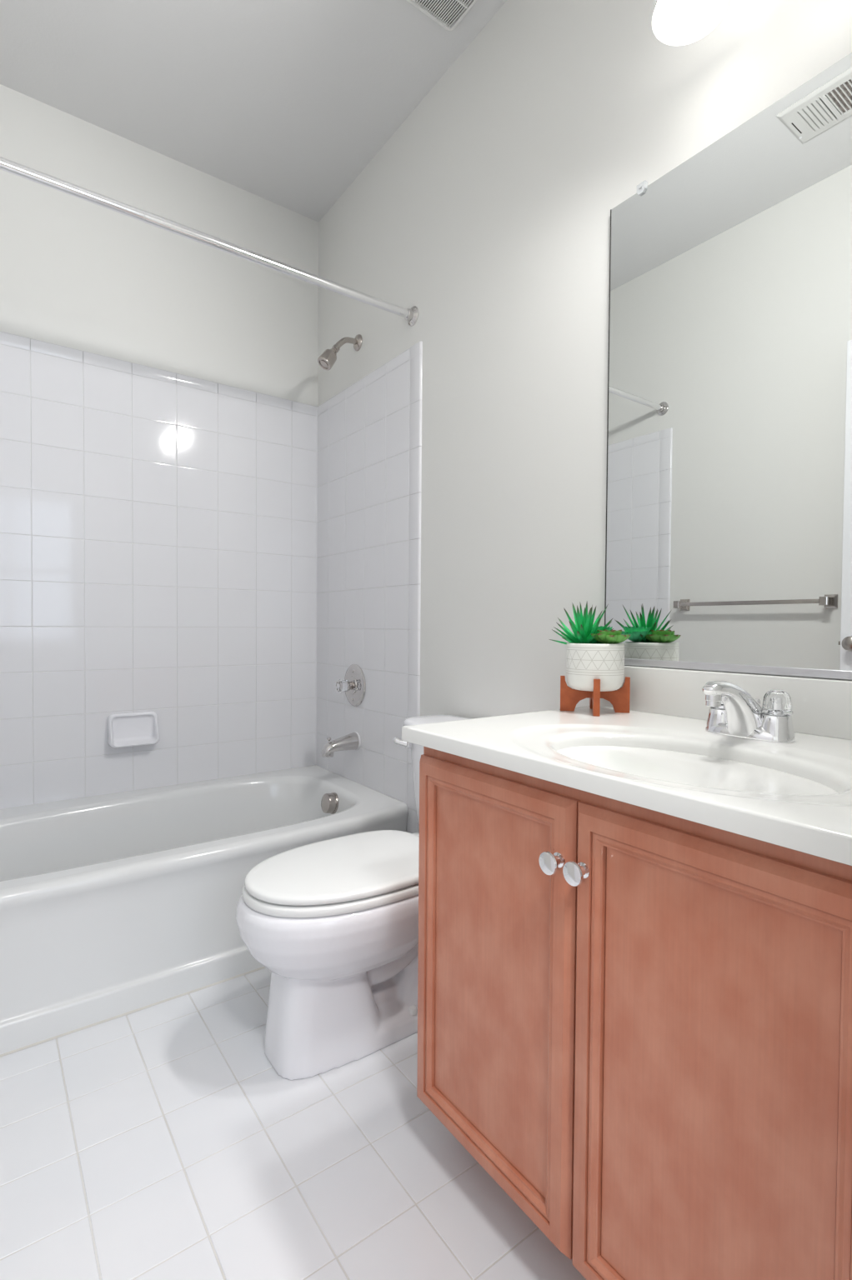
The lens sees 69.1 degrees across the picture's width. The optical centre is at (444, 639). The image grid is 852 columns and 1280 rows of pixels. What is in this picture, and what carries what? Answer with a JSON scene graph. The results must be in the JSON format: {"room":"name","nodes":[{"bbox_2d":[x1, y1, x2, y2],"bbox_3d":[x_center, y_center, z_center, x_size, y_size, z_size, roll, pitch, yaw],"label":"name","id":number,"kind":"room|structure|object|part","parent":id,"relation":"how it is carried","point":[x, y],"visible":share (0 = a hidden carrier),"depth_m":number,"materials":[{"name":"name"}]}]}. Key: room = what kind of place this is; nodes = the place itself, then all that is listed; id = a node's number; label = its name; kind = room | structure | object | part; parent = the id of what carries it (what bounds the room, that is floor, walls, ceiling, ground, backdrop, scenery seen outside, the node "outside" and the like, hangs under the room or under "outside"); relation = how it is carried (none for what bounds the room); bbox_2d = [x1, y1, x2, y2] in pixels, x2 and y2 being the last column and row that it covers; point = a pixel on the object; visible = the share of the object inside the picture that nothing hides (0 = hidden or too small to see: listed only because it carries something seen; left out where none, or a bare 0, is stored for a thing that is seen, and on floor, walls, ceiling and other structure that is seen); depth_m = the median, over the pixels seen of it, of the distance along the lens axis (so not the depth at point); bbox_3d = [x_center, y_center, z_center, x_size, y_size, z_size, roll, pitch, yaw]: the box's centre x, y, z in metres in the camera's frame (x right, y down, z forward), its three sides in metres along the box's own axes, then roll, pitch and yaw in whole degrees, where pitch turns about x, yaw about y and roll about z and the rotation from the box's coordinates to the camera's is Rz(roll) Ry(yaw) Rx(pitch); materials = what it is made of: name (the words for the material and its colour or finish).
{"room":"bathroom","nodes":[
{"label":"bathroom","id":0,"kind":"room"},
{"bbox_2d":[0,84,318,809],"bbox_3d":[-1.181,-0.447,2.335,1.475,2.768,0.113,-1,2,-37],"label":"wall","id":1,"kind":"structure","parent":0,"point":[159,387],"depth_m":2.31,"materials":[{"name":"white paint"}]},
{"bbox_2d":[107,710,159,748],"bbox_3d":[-1.148,0.332,2.284,0.168,0.122,0.053,-1,2,-37],"label":"soap dish","id":2,"kind":"object","parent":1,"relation":"attached to","point":[139,728],"visible":1,"depth_m":2.29,"materials":[{"name":"white ceramic"}]},
{"bbox_3d":[-1.154,-0.199,2.303,1.459,1.564,0.008,-1,2,-37],"label":"tile panel","id":3,"kind":"part","parent":1,"relation":"part of","materials":[{"name":"white tile"}]},
{"bbox_3d":[-1.148,-1.002,2.284,1.457,0.044,0.008,-1,2,-37],"label":"bullnose trim","id":4,"kind":"part","parent":1,"relation":"part of","materials":[{"name":"white tile"}]},
{"bbox_2d":[0,0,506,221],"bbox_3d":[-0.408,-1.851,1.292,1.675,0.100,2.644,-1,2,-37],"label":"ceiling","id":5,"kind":"structure","parent":0,"point":[285,103],"depth_m":1.99,"materials":[{"name":"white paint"}]},
{"bbox_2d":[406,0,476,30],"bbox_3d":[-0.007,-1.797,1.647,0.264,0.017,0.267,-1,2,-37],"label":"ceiling vent","id":6,"kind":"object","parent":5,"relation":"in","point":[452,12],"visible":1,"depth_m":1.76,"materials":[{"name":"white plastic"}]},
{"bbox_2d":[0,967,585,1279],"bbox_3d":[-0.432,1.016,1.357,1.675,0.101,2.644,-1,2,-37],"label":"floor","id":7,"kind":"structure","parent":0,"point":[162,1141],"depth_m":1.14,"materials":[{"name":"tile"}]},
{"bbox_2d":[0,765,408,1057],"bbox_3d":[-0.916,0.760,1.998,1.458,0.375,0.808,-1,2,-37],"label":"bathtub","id":8,"kind":"object","parent":7,"relation":"on","point":[112,906],"visible":0.74,"depth_m":1.70,"materials":[{"name":"white ceramic"}]},
{"bbox_3d":[-0.440,0.625,2.358,0.050,0.081,0.080,-1,2,-37],"label":"overflow plate","id":9,"kind":"part","parent":8,"relation":"part of","materials":[{"name":"silver metal"}]},
{"bbox_2d":[235,715,471,1079],"bbox_3d":[-0.153,0.602,1.573,0.740,0.722,0.480,-1,2,-37],"label":"toilet","id":10,"kind":"object","parent":7,"relation":"on","point":[334,922],"visible":0.63,"depth_m":1.39,"materials":[{"name":"white ceramic"}]},
{"bbox_3d":[-0.162,0.773,1.572,0.721,0.380,0.365,-1,2,-37],"label":"bowl","id":11,"kind":"part","parent":10,"relation":"part of","materials":[{"name":"white ceramic"}]},
{"bbox_3d":[-0.236,0.572,1.510,0.502,0.020,0.358,-1,2,-37],"label":"seat","id":12,"kind":"part","parent":10,"relation":"part of","materials":[{"name":"white plastic"}]},
{"bbox_3d":[-0.234,0.548,1.511,0.498,0.021,0.354,-1,2,-37],"label":"lid","id":13,"kind":"part","parent":10,"relation":"part of","materials":[{"name":"white plastic"}]},
{"bbox_3d":[-0.126,0.302,1.813,0.052,0.035,0.035,0,1,-18],"label":"flush lever","id":14,"kind":"part","parent":10,"relation":"part of","materials":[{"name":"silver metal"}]},
{"bbox_3d":[0.065,0.426,1.732,0.198,0.310,0.452,-1,2,-37],"label":"tank","id":15,"kind":"part","parent":10,"relation":"part of","materials":[{"name":"white ceramic"}]},
{"bbox_3d":[0.060,0.255,1.724,0.213,0.032,0.480,-1,2,-37],"label":"tank lid","id":16,"kind":"part","parent":10,"relation":"part of","materials":[{"name":"white ceramic"}]},
{"bbox_2d":[416,746,851,1279],"bbox_3d":[0.402,0.589,0.988,0.572,0.784,0.842,-1,2,-37],"label":"vanity cabinet","id":17,"kind":"object","parent":7,"relation":"on","point":[636,1021],"visible":0.98,"depth_m":0.79,"materials":[{"name":"brown wood"}]},
{"bbox_3d":[0.065,0.547,1.019,0.018,0.654,0.380,-1,2,-37],"label":"door","id":18,"kind":"part","parent":17,"relation":"part of","materials":[{"name":"brown wood"}]},
{"bbox_3d":[0.151,0.311,0.865,0.026,0.033,0.033,-1,2,-37],"label":"knob","id":19,"kind":"part","parent":17,"relation":"part of","materials":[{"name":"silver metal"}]},
{"bbox_3d":[0.178,0.312,0.829,0.026,0.033,0.033,-1,2,-37],"label":"knob","id":20,"kind":"part","parent":17,"relation":"part of","materials":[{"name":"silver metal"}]},
{"bbox_2d":[401,665,851,865],"bbox_3d":[0.408,0.180,0.981,0.570,0.222,0.868,-1,2,-37],"label":"countertop","id":21,"kind":"structure","parent":17,"relation":"on","point":[659,756],"depth_m":0.99,"materials":[{"name":"white stone"}]},
{"bbox_2d":[560,675,629,716],"bbox_3d":[0.333,0.120,1.374,0.119,0.078,0.119,-1,2,-37],"label":"plant stand","id":22,"kind":"object","parent":21,"relation":"on","point":[569,697],"visible":0.82,"depth_m":1.36,"materials":[{"name":"brown wood"}]},
{"bbox_2d":[549,601,629,691],"bbox_3d":[0.314,0.012,1.380,0.164,0.200,0.156,0,1,-8],"label":"succulents","id":23,"kind":"object","parent":22,"relation":"on","point":[592,651],"visible":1,"depth_m":1.33,"materials":[{"name":"green plant"}]},
{"bbox_2d":[565,642,624,691],"bbox_3d":[0.333,0.059,1.373,0.126,0.105,0.126,-1,2,-37],"label":"pot","id":24,"kind":"object","parent":22,"relation":"on","point":[585,662],"depth_m":1.32,"materials":[{"name":"ceramic"}]},
{"bbox_2d":[702,680,794,743],"bbox_3d":[0.492,0.118,1.051,0.170,0.100,0.150,-1,2,-37],"label":"faucet","id":25,"kind":"object","parent":21,"relation":"on","point":[732,711],"visible":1,"depth_m":1.03,"materials":[{"name":"silver metal"}]},
{"bbox_3d":[0.503,0.103,1.118,0.048,0.038,0.048,-1,2,-37],"label":"handle","id":26,"kind":"part","parent":25,"relation":"part of","materials":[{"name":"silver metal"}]},
{"bbox_3d":[0.489,0.116,1.049,0.164,0.098,0.068,-1,2,-37],"label":"spout","id":27,"kind":"part","parent":25,"relation":"part of","materials":[{"name":"silver metal"}]},
{"bbox_3d":[0.560,0.105,1.042,0.048,0.038,0.048,-1,2,-37],"label":"handle","id":28,"kind":"part","parent":25,"relation":"part of","materials":[{"name":"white plastic"}]},
{"bbox_3d":[0.218,0.541,0.848,0.019,0.684,0.842,-1,2,-37],"label":"frame","id":29,"kind":"part","parent":17,"relation":"part of","materials":[{"name":"brown wood"}]},
{"bbox_3d":[0.295,0.556,0.714,0.018,0.654,0.379,-1,2,-37],"label":"door","id":30,"kind":"part","parent":17,"relation":"part of","materials":[{"name":"brown wood"}]},
{"bbox_2d":[315,0,851,833],"bbox_3d":[0.207,-0.423,1.794,0.108,2.768,2.640,-1,2,-37],"label":"wall","id":31,"kind":"structure","parent":0,"point":[462,449],"depth_m":1.80,"materials":[{"name":"white paint"}]},
{"bbox_2d":[317,334,362,369],"bbox_3d":[-0.409,-1.118,2.386,0.171,0.168,0.062,-1,2,-37],"label":"shower fixture","id":32,"kind":"object","parent":31,"relation":"attached to","point":[327,359],"visible":1,"depth_m":2.37,"materials":[{"name":"silver metal"}]},
{"bbox_3d":[-0.383,-1.150,2.405,0.106,0.064,0.021,-1,2,-37],"label":"arm","id":33,"kind":"part","parent":32,"relation":"part of","materials":[{"name":"silver metal"}]},
{"bbox_2d":[320,731,360,757],"bbox_3d":[-0.411,0.408,2.414,0.145,0.086,0.073,-1,2,-37],"label":"tub spout","id":34,"kind":"object","parent":31,"relation":"attached to","point":[352,741],"visible":1,"depth_m":2.40,"materials":[{"name":"grey metal"}]},
{"bbox_2d":[335,664,365,706],"bbox_3d":[-0.388,0.180,2.437,0.077,0.168,0.168,-1,2,-37],"label":"shower valve","id":35,"kind":"object","parent":31,"relation":"attached to","point":[353,684],"visible":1,"depth_m":2.42,"materials":[{"name":"grey metal"}]},
{"bbox_3d":[-0.399,0.180,2.429,0.042,0.053,0.053,-1,2,-37],"label":"knob","id":36,"kind":"part","parent":35,"relation":"part of","materials":[{"name":"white plastic"}]},
{"bbox_3d":[-0.378,0.180,2.445,0.018,0.034,0.034,-1,2,-37],"label":"stem","id":37,"kind":"part","parent":35,"relation":"part of","materials":[{"name":"silver metal"}]},
{"bbox_3d":[-0.345,-0.196,2.447,0.008,1.564,0.734,-1,2,-37],"label":"tile panel","id":38,"kind":"part","parent":31,"relation":"part of","materials":[{"name":"white tile"}]},
{"bbox_3d":[-0.327,-0.041,2.425,0.008,1.960,0.798,-1,2,-37],"label":"bullnose trim","id":39,"kind":"part","parent":31,"relation":"part of","materials":[{"name":"white tile"}]},
{"bbox_2d":[651,0,728,45],"bbox_3d":[0.548,-1.317,1.092,0.194,0.278,0.346,-1,2,-37],"label":"vanity light","id":40,"kind":"object","parent":31,"relation":"attached to","point":[674,22],"visible":1,"depth_m":1.21,"materials":[{"name":"white glass"}]},
{"bbox_2d":[600,665,851,739],"bbox_3d":[0.628,0.118,1.145,0.020,0.100,0.868,-1,2,-37],"label":"backsplash","id":41,"kind":"structure","parent":31,"relation":"attached to","point":[820,707],"depth_m":1.19,"materials":[{"name":"white stone"}]},
{"bbox_2d":[604,52,851,679],"bbox_3d":[0.632,-0.476,1.142,0.012,1.083,0.820,-1,2,-37],"label":"wall mirror","id":42,"kind":"object","parent":31,"relation":"attached to","point":[728,536],"visible":0.86,"depth_m":1.21,"materials":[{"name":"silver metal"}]},
{"bbox_3d":[-1.045,-0.412,0.852,0.108,2.768,2.640,-1,2,-37],"label":"wall","id":43,"kind":"structure","parent":0,"visible":0},
{"bbox_2d":[0,156,418,326],"bbox_3d":[-0.698,-1.110,1.685,1.475,0.064,0.064,-1,2,-37],"label":"shower rod","id":44,"kind":"object","parent":43,"relation":"attached to","point":[411,315],"visible":1,"depth_m":1.69,"materials":[{"name":"white metal"}]}
]}

